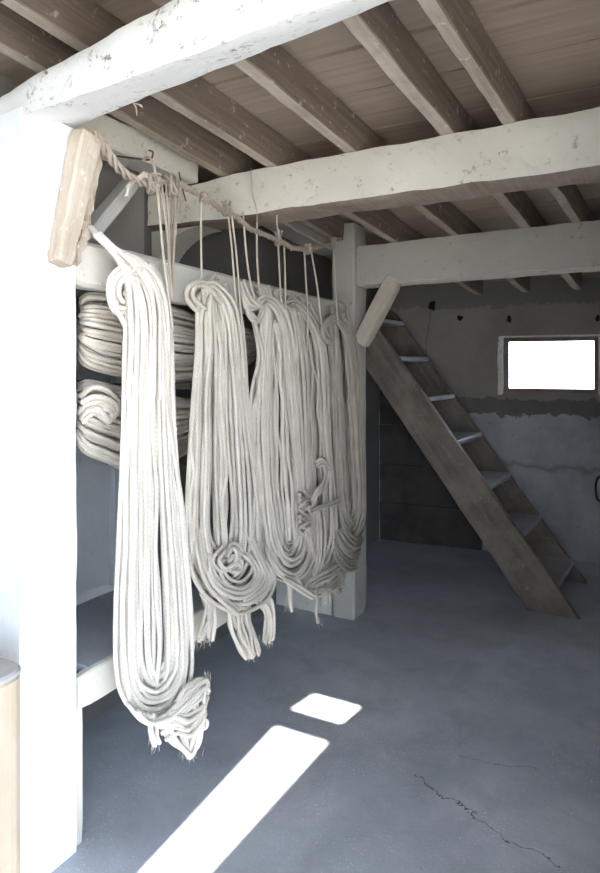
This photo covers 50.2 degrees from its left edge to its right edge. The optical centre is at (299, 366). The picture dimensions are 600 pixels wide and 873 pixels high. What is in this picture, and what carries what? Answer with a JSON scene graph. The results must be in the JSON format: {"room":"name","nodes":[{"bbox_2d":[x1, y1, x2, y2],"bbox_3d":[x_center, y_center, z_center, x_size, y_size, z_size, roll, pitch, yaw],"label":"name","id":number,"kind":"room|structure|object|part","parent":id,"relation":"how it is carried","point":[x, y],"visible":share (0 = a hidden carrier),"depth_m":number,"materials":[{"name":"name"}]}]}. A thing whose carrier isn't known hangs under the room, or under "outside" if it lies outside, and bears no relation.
{"room":"rope storage room","nodes":[
{"label":"rope storage room","id":0,"kind":"room"},
{"bbox_2d":[0,106,76,872],"bbox_3d":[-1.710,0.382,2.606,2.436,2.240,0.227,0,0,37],"label":"post","id":1,"kind":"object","parent":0,"point":[38,424],"depth_m":1.87,"materials":[{"name":"white wood"}]},
{"bbox_2d":[46,129,103,266],"bbox_3d":[-0.679,-0.515,1.960,0.107,0.436,0.211,0,0,29],"label":"brace","id":2,"kind":"object","parent":1,"relation":"attached to","point":[75,206],"visible":0.96,"depth_m":1.91,"materials":[{"name":"brown wood"}]},
{"bbox_2d":[90,175,138,238],"bbox_3d":[-0.708,-0.609,2.414,0.077,0.282,0.254,0,0,29],"label":"knee brace","id":3,"kind":"object","parent":1,"relation":"attached to","point":[112,205],"visible":0.69,"depth_m":2.38,"materials":[{"name":"grey wood"}]},
{"bbox_2d":[0,0,399,127],"bbox_3d":[-0.343,-0.791,1.667,5.648,0.185,0.265,0,0,34],"label":"lintel beam","id":4,"kind":"structure","parent":1,"relation":"on","point":[176,42],"depth_m":1.52,"materials":[{"name":"white wood"}]},
{"bbox_2d":[74,114,197,183],"bbox_3d":[-0.707,-0.876,2.517,0.149,0.121,0.837,0,0,29],"label":"beam","id":5,"kind":"structure","parent":4,"relation":"on","point":[123,139],"depth_m":2.55,"materials":[{"name":"white wood"}]},
{"bbox_2d":[116,150,153,160],"bbox_3d":[-0.607,-0.764,2.333,0.175,0.042,0.016,0,0,24],"label":"wire hook","id":6,"kind":"object","parent":5,"relation":"attached to","point":[135,158],"visible":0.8,"depth_m":2.32,"materials":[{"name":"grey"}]},
{"bbox_2d":[133,103,142,115],"bbox_3d":[-0.452,-0.729,1.804,0.036,0.031,0.024,0,0,29],"label":"scrap","id":7,"kind":"object","parent":4,"relation":"hanging from","point":[134,104],"visible":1,"depth_m":1.80,"materials":[{"name":"fabric"}]},
{"bbox_2d":[92,129,342,254],"bbox_3d":[-0.187,-0.647,2.812,0.108,0.207,1.933,0,0,29],"label":"rope","id":8,"kind":"object","parent":4,"relation":"hanging from","point":[148,180],"visible":0.99,"depth_m":2.29,"materials":[{"name":"beige fabric"}]},
{"bbox_2d":[88,156,210,761],"bbox_3d":[-0.479,0.348,2.199,0.175,2.167,0.570,0,0,31],"label":"rope hank","id":9,"kind":"object","parent":8,"relation":"hanging from","point":[157,693],"visible":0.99,"depth_m":2.11,"materials":[{"name":"fabric"}]},
{"bbox_3d":[-0.494,-0.431,2.211,0.136,0.610,0.038,0,0,29],"label":"hanging cord","id":10,"kind":"part","parent":9,"relation":"part of","materials":[{"name":"white fabric"}]},
{"bbox_2d":[178,172,186,200],"bbox_3d":[-0.436,-0.667,2.355,0.032,0.111,0.026,0,0,9],"label":"nail","id":11,"kind":"object","parent":8,"relation":"hanging from","point":[178,172],"visible":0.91,"depth_m":2.35,"materials":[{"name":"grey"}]},
{"bbox_2d":[184,202,275,664],"bbox_3d":[-0.275,0.287,2.536,0.155,1.896,0.602,0,0,27],"label":"rope hank","id":12,"kind":"object","parent":8,"relation":"hanging from","point":[220,436],"visible":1,"depth_m":2.46,"materials":[{"name":"white fabric"}]},
{"bbox_3d":[-0.366,-0.447,2.379,0.010,0.411,0.128,0,0,-12],"label":"hanging cord","id":13,"kind":"part","parent":12,"relation":"part of","materials":[{"name":"white fabric"}]},
{"bbox_3d":[-0.272,-0.421,2.559,0.017,0.470,0.081,0,0,-38],"label":"hanging cord","id":14,"kind":"part","parent":12,"relation":"part of","materials":[{"name":"beige fabric"}]},
{"bbox_3d":[-0.259,-0.414,2.586,0.073,0.492,0.015,0,0,44],"label":"hanging cord","id":15,"kind":"part","parent":12,"relation":"part of","materials":[{"name":"white fabric"}]},
{"bbox_2d":[240,212,315,612],"bbox_3d":[-0.061,0.243,2.926,0.125,1.799,0.714,0,0,32],"label":"rope hank","id":16,"kind":"object","parent":8,"relation":"hanging from","point":[276,356],"visible":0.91,"depth_m":2.83,"materials":[{"name":"white fabric"}]},
{"bbox_3d":[-0.219,-0.460,2.671,0.090,0.393,0.027,0,0,45],"label":"hanging cord","id":17,"kind":"part","parent":16,"relation":"part of","materials":[{"name":"white fabric"}]},
{"bbox_3d":[-0.180,-0.454,2.746,0.019,0.364,0.124,0,0,-14],"label":"hanging cord","id":18,"kind":"part","parent":16,"relation":"part of","materials":[{"name":"white fabric"}]},
{"bbox_3d":[-0.069,-0.423,2.949,0.009,0.352,0.131,0,0,-6],"label":"hanging cord","id":19,"kind":"part","parent":16,"relation":"part of","materials":[{"name":"white fabric"}]},
{"bbox_3d":[-0.070,-0.056,2.879,0.091,1.057,0.121,0,0,10],"label":"hanging cord","id":20,"kind":"part","parent":16,"relation":"part of","materials":[{"name":"white fabric"}]},
{"bbox_2d":[282,251,354,628],"bbox_3d":[0.096,0.366,3.235,0.147,1.923,0.754,0,0,30],"label":"rope hank","id":21,"kind":"object","parent":8,"relation":"hanging from","point":[320,502],"visible":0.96,"depth_m":3.14,"materials":[{"name":"white fabric"}]},
{"bbox_3d":[0.030,-0.337,3.103,0.016,0.514,0.171,0,0,-5],"label":"hanging cord","id":22,"kind":"part","parent":21,"relation":"part of","materials":[{"name":"beige fabric"}]},
{"bbox_3d":[0.083,-0.390,3.227,0.078,0.411,0.016,0,0,34],"label":"hanging cord","id":23,"kind":"part","parent":21,"relation":"part of","materials":[{"name":"white fabric"}]},
{"bbox_2d":[320,248,366,571],"bbox_3d":[0.241,0.244,3.510,0.120,1.816,0.687,0,0,29],"label":"rope hank","id":24,"kind":"object","parent":8,"relation":"hanging from","point":[350,415],"visible":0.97,"depth_m":3.49,"materials":[{"name":"white fabric"}]},
{"bbox_3d":[0.187,-0.444,3.410,0.013,0.440,0.140,0,0,-8],"label":"hanging cord","id":25,"kind":"part","parent":24,"relation":"part of","materials":[{"name":"beige fabric"}]},
{"bbox_2d":[0,73,378,725],"bbox_3d":[-0.295,0.190,3.998,0.303,2.620,3.830,0,0,29],"label":"wall","id":26,"kind":"structure","parent":0,"point":[97,482],"depth_m":3.09,"materials":[{"name":"grey paint"}]},
{"bbox_2d":[105,462,186,469],"bbox_3d":[-0.660,0.407,2.699,0.510,0.035,0.031,0,0,29],"label":"peg","id":27,"kind":"object","parent":26,"relation":"attached to","point":[182,466],"visible":0.09,"depth_m":2.58,"materials":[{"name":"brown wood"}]},
{"bbox_2d":[76,379,190,468],"bbox_3d":[-0.462,0.228,2.755,0.249,0.362,1.391,0,0,29],"label":"bundle","id":28,"kind":"object","parent":27,"relation":"on","point":[98,412],"visible":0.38,"depth_m":2.22,"materials":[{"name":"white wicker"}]},
{"bbox_2d":[109,383,191,389],"bbox_3d":[-0.660,0.081,2.699,0.510,0.034,0.031,0,0,29],"label":"peg","id":29,"kind":"object","parent":26,"relation":"attached to","point":[178,386],"visible":0.17,"depth_m":2.58,"materials":[{"name":"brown wood"}]},
{"bbox_2d":[76,292,256,382],"bbox_3d":[-0.466,-0.101,2.770,0.194,0.337,1.341,0,0,29],"label":"bundle","id":30,"kind":"object","parent":29,"relation":"on","point":[100,330],"visible":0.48,"depth_m":2.25,"materials":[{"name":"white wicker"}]},
{"bbox_2d":[151,225,220,262],"bbox_3d":[-0.536,-0.510,3.024,0.300,0.260,0.150,0,0,29],"label":"corbel","id":31,"kind":"object","parent":26,"relation":"attached to","point":[186,237],"visible":0.55,"depth_m":3.02,"materials":[{"name":"white wood"}]},
{"bbox_2d":[147,106,599,229],"bbox_3d":[0.983,-0.750,2.192,3.774,0.212,0.201,0,0,29],"label":"ceiling beam","id":32,"kind":"structure","parent":26,"relation":"attached to","point":[558,150],"depth_m":2.41,"materials":[{"name":"white wood"}]},
{"bbox_2d":[251,169,256,212],"bbox_3d":[-0.191,-0.728,2.708,0.011,0.239,0.050,0,0,-37],"label":"twine","id":33,"kind":"object","parent":32,"relation":"hanging from","point":[251,169],"visible":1,"depth_m":2.72,"materials":[{"name":"beige fabric"}]},
{"bbox_2d":[276,215,278,235],"bbox_3d":[-0.094,-0.604,2.726,0.006,0.098,0.025,0,0,-29],"label":"twine","id":34,"kind":"object","parent":32,"relation":"hanging from","point":[276,215],"visible":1,"depth_m":2.73,"materials":[{"name":"beige fabric"}]},
{"bbox_2d":[0,0,599,284],"bbox_3d":[1.396,-0.908,3.008,4.204,0.506,4.863,0,0,29],"label":"ceiling","id":35,"kind":"structure","parent":0,"point":[550,48],"depth_m":2.25,"materials":[{"name":"brown wood"}]},
{"bbox_2d":[0,3,343,240],"bbox_3d":[-0.401,-0.929,2.730,0.062,0.375,2.492,0,0,31],"label":"joist","id":36,"kind":"object","parent":35,"relation":"attached to","point":[21,39],"visible":0.46,"depth_m":2.45,"materials":[{"name":"brown wood"}]},
{"bbox_2d":[0,0,482,294],"bbox_3d":[0.287,-0.843,3.324,0.062,0.546,4.198,0,0,33],"label":"joist","id":37,"kind":"object","parent":35,"relation":"attached to","point":[80,24],"visible":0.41,"depth_m":2.32,"materials":[{"name":"brown wood"}]},
{"bbox_2d":[153,0,529,291],"bbox_3d":[0.604,-0.844,3.150,0.059,0.546,4.203,0,0,33],"label":"joist","id":38,"kind":"object","parent":35,"relation":"attached to","point":[274,69],"visible":0.39,"depth_m":2.30,"materials":[{"name":"brown wood"}]},
{"bbox_2d":[340,4,581,289],"bbox_3d":[0.937,-0.842,2.966,0.065,0.549,4.197,0,0,32],"label":"joist","id":39,"kind":"object","parent":35,"relation":"attached to","point":[380,31],"visible":0.52,"depth_m":2.06,"materials":[{"name":"brown wood"}]},
{"bbox_2d":[417,0,595,222],"bbox_3d":[1.146,-0.845,2.855,0.054,0.549,4.205,0,0,34],"label":"joist","id":40,"kind":"object","parent":35,"relation":"attached to","point":[458,22],"visible":0.55,"depth_m":1.96,"materials":[{"name":"brown wood"}]},
{"bbox_2d":[51,539,599,872],"bbox_3d":[0.083,1.560,2.235,5.800,0.120,7.800,0,0,29],"label":"floor","id":41,"kind":"structure","parent":0,"point":[451,725],"depth_m":2.51,"materials":[{"name":"grey concrete"}]},
{"bbox_2d":[0,657,20,872],"bbox_3d":[-1.013,1.134,1.590,0.504,0.732,0.404,0,0,29],"label":"wooden chest","id":42,"kind":"object","parent":41,"relation":"on","point":[10,671],"visible":1,"depth_m":1.60,"materials":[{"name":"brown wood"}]},
{"bbox_3d":[-1.013,0.775,1.590,0.504,0.014,0.404,0,0,29],"label":"lid","id":43,"kind":"part","parent":42,"relation":"part of","materials":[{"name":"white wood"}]},
{"bbox_2d":[75,577,234,845],"bbox_3d":[-0.687,1.229,2.474,0.473,0.543,0.859,0,0,29],"label":"bench","id":44,"kind":"object","parent":41,"relation":"on","point":[95,678],"visible":0.2,"depth_m":2.14,"materials":[{"name":"white wood"}]},
{"bbox_3d":[-0.703,1.286,2.019,0.030,0.428,0.032,0,0,29],"label":"leg","id":45,"kind":"part","parent":44,"relation":"part of","materials":[{"name":"white wood"}]},
{"bbox_3d":[-0.684,0.972,2.500,0.454,0.029,0.794,0,0,29],"label":"seat","id":46,"kind":"part","parent":44,"relation":"part of","materials":[{"name":"white wood"}]},
{"bbox_3d":[-0.498,1.018,2.371,0.043,0.117,0.859,0,0,29],"label":"rail","id":47,"kind":"part","parent":44,"relation":"part of","materials":[{"name":"white wood"}]},
{"bbox_2d":[276,546,333,614],"bbox_3d":[0.036,1.199,3.987,0.392,0.604,0.074,0,0,29],"label":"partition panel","id":48,"kind":"object","parent":41,"relation":"on","point":[300,601],"visible":0.19,"depth_m":3.96,"materials":[{"name":"white wood"}]},
{"bbox_2d":[332,222,365,619],"bbox_3d":[0.300,0.323,3.889,0.158,2.360,0.197,0,0,29],"label":"post","id":49,"kind":"object","parent":41,"relation":"on","point":[350,604],"visible":0.32,"depth_m":3.81,"materials":[{"name":"white wood"}]},
{"bbox_2d":[76,241,347,328],"bbox_3d":[-0.268,-0.316,2.934,0.159,0.179,2.076,0,0,29],"label":"rail","id":50,"kind":"object","parent":49,"relation":"attached to","point":[96,263],"visible":0.27,"depth_m":2.38,"materials":[{"name":"white wood"}]},
{"bbox_2d":[262,221,331,254],"bbox_3d":[-0.078,-0.792,3.532,0.152,0.186,1.129,0,0,29],"label":"beam","id":51,"kind":"structure","parent":49,"relation":"attached to","point":[296,232],"depth_m":3.62,"materials":[{"name":"white wood"}]},
{"bbox_2d":[356,274,400,346],"bbox_3d":[0.460,-0.329,3.772,0.284,0.420,0.088,0,0,29],"label":"knee brace","id":52,"kind":"object","parent":49,"relation":"attached to","point":[389,288],"visible":0.95,"depth_m":3.74,"materials":[{"name":"brown wood"}]},
{"bbox_2d":[357,220,599,288],"bbox_3d":[1.753,-0.607,3.122,3.319,0.253,0.168,0,0,29],"label":"ceiling beam","id":53,"kind":"structure","parent":49,"relation":"attached to","point":[571,247],"depth_m":3.45,"materials":[{"name":"white wood"}]},
{"bbox_2d":[366,309,586,619],"bbox_3d":[1.132,0.516,4.555,1.692,1.963,0.758,0,0,32],"label":"staircase","id":54,"kind":"structure","parent":41,"relation":"on","point":[532,559],"depth_m":4.33,"materials":[{"name":"brown wood"}]},
{"bbox_2d":[379,277,599,562],"bbox_3d":[2.642,0.200,4.879,4.550,2.600,0.240,0,0,23],"label":"wall","id":55,"kind":"structure","parent":0,"point":[549,443],"depth_m":5.10,"materials":[{"name":"paint"}]},
{"bbox_2d":[379,388,481,550],"bbox_3d":[1.091,0.700,5.398,0.863,1.598,0.037,0,0,23],"label":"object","id":56,"kind":"object","parent":55,"relation":"attached to","point":[415,506],"visible":0.48,"depth_m":5.45,"materials":[{"name":"brown wood"}]},
{"bbox_2d":[428,301,434,310],"bbox_3d":[1.117,-0.515,5.415,0.062,0.089,0.025,0,0,23],"label":"hole","id":57,"kind":"object","parent":55,"relation":"attached to","point":[431,305],"visible":1,"depth_m":5.41,"materials":[{"name":"black"}]},
{"bbox_2d":[497,334,599,395],"bbox_3d":[1.961,-0.013,5.039,0.784,0.478,0.024,0,0,23],"label":"trim","id":58,"kind":"structure","parent":55,"relation":"attached to","point":[500,338],"depth_m":5.17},
{"bbox_2d":[505,337,598,392],"bbox_3d":[1.994,-0.016,5.094,0.693,0.436,0.060,0,0,23],"label":"window","id":59,"kind":"structure","parent":55,"relation":"in","point":[548,339],"depth_m":5.05,"materials":[{"name":"brown wood"}]},
{"bbox_2d":[594,476,599,501],"bbox_3d":[2.277,0.930,4.873,0.073,0.212,0.022,0,0,-15],"label":"handle","id":60,"kind":"object","parent":55,"relation":"attached to","point":[598,477],"visible":1,"depth_m":4.86,"materials":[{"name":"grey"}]}
]}

